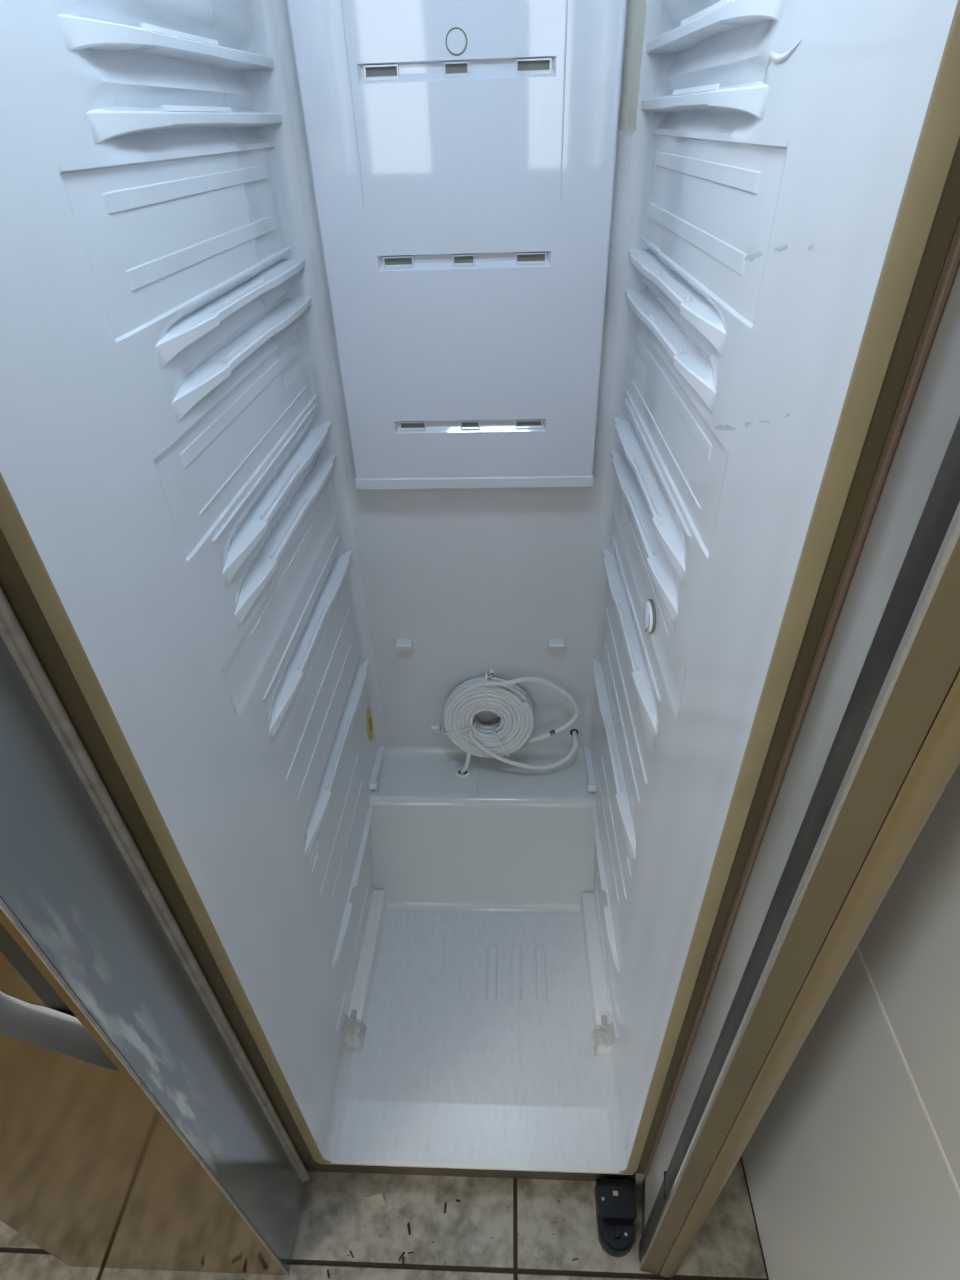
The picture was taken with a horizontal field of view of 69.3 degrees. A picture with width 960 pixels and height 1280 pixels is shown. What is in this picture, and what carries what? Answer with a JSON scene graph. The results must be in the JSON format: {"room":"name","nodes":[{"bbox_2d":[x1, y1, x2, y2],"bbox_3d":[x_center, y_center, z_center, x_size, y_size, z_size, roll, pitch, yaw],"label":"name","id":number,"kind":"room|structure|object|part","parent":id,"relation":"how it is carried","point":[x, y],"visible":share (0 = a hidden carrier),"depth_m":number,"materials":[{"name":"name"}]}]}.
{"room":"kitchen","nodes":[
{"label":"kitchen","id":0,"kind":"room"},
{"bbox_2d":[0,1157,767,1279],"bbox_3d":[-1.053,1.525,0.294,2.865,0.050,3.760,0,37,3],"label":"floor","id":1,"kind":"structure","parent":0,"point":[727,1246],"depth_m":1.04,"materials":[{"name":"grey tile"}]},
{"bbox_2d":[363,1193,384,1208],"bbox_3d":[-0.165,0.872,1.076,0.035,0.004,0.017,-7,37,-6],"label":"paper scrap","id":2,"kind":"object","parent":1,"relation":"on","point":[377,1200],"visible":1,"depth_m":1.08,"materials":[{"name":"beige paper"}]},
{"bbox_2d":[243,1197,614,1279],"bbox_3d":[-0.107,0.908,1.026,0.614,0.003,0.161,0,37,3],"label":"crumbs","id":3,"kind":"object","parent":1,"relation":"on","point":[457,1200],"visible":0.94,"depth_m":1.03,"materials":[{"name":"black"}]},
{"bbox_2d":[0,0,959,1275],"bbox_3d":[-0.190,-0.034,0.796,0.850,1.789,0.821,0,37,3],"label":"refrigerator","id":4,"kind":"object","parent":1,"relation":"on","point":[362,362],"depth_m":0.74,"materials":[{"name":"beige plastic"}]},
{"bbox_3d":[-0.303,0.211,0.474,0.002,1.768,0.003,0,37,3],"label":"door edge trim","id":5,"kind":"part","parent":4,"relation":"part of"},
{"bbox_3d":[-0.462,0.180,0.523,0.323,1.768,0.100,0,37,3],"label":"freezer door","id":6,"kind":"part","parent":4,"relation":"part of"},
{"bbox_3d":[-0.296,0.109,0.558,0.046,1.687,0.030,0,37,3],"label":"frame","id":7,"kind":"part","parent":4,"relation":"part of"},
{"bbox_3d":[-0.031,0.269,1.353,0.057,0.004,0.088,0,37,3],"label":"plate","id":8,"kind":"part","parent":4,"relation":"part of","materials":[{"name":"white plastic"}]},
{"bbox_3d":[-0.008,0.785,1.041,0.469,0.006,0.013,0,37,3],"label":"mouth sill","id":9,"kind":"part","parent":4,"relation":"part of","materials":[{"name":"white plastic"}]},
{"bbox_3d":[0.058,0.159,1.311,0.258,0.234,0.079,0,37,3],"label":"water tube coil","id":10,"kind":"part","parent":4,"relation":"part of","materials":[{"name":"white plastic"}]},
{"bbox_3d":[0.201,0.874,1.011,0.045,0.005,0.021,0,37,3],"label":"hinge plate","id":11,"kind":"part","parent":4,"relation":"part of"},
{"bbox_3d":[0.212,0.108,0.534,0.013,1.687,0.029,0,37,3],"label":"frame","id":12,"kind":"part","parent":4,"relation":"part of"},
{"bbox_2d":[639,263,959,1277],"bbox_3d":[0.278,0.092,0.669,0.057,1.707,0.470,6,38,10],"label":"door","id":13,"kind":"structure","parent":4,"relation":"attached to","point":[876,749],"depth_m":0.41,"materials":[{"name":"grey"}]},
{"bbox_3d":[0.221,0.112,0.529,0.004,1.687,0.022,0,37,3],"label":"frame trim","id":14,"kind":"part","parent":4,"relation":"part of","materials":[{"name":"brown"}]},
{"bbox_2d":[741,763,959,1279],"bbox_3d":[0.391,0.524,-0.526,0.100,2.550,3.760,0,37,3],"label":"wall","id":15,"kind":"structure","parent":0,"point":[852,1165],"depth_m":0.69,"materials":[{"name":"white tile"}]}
]}

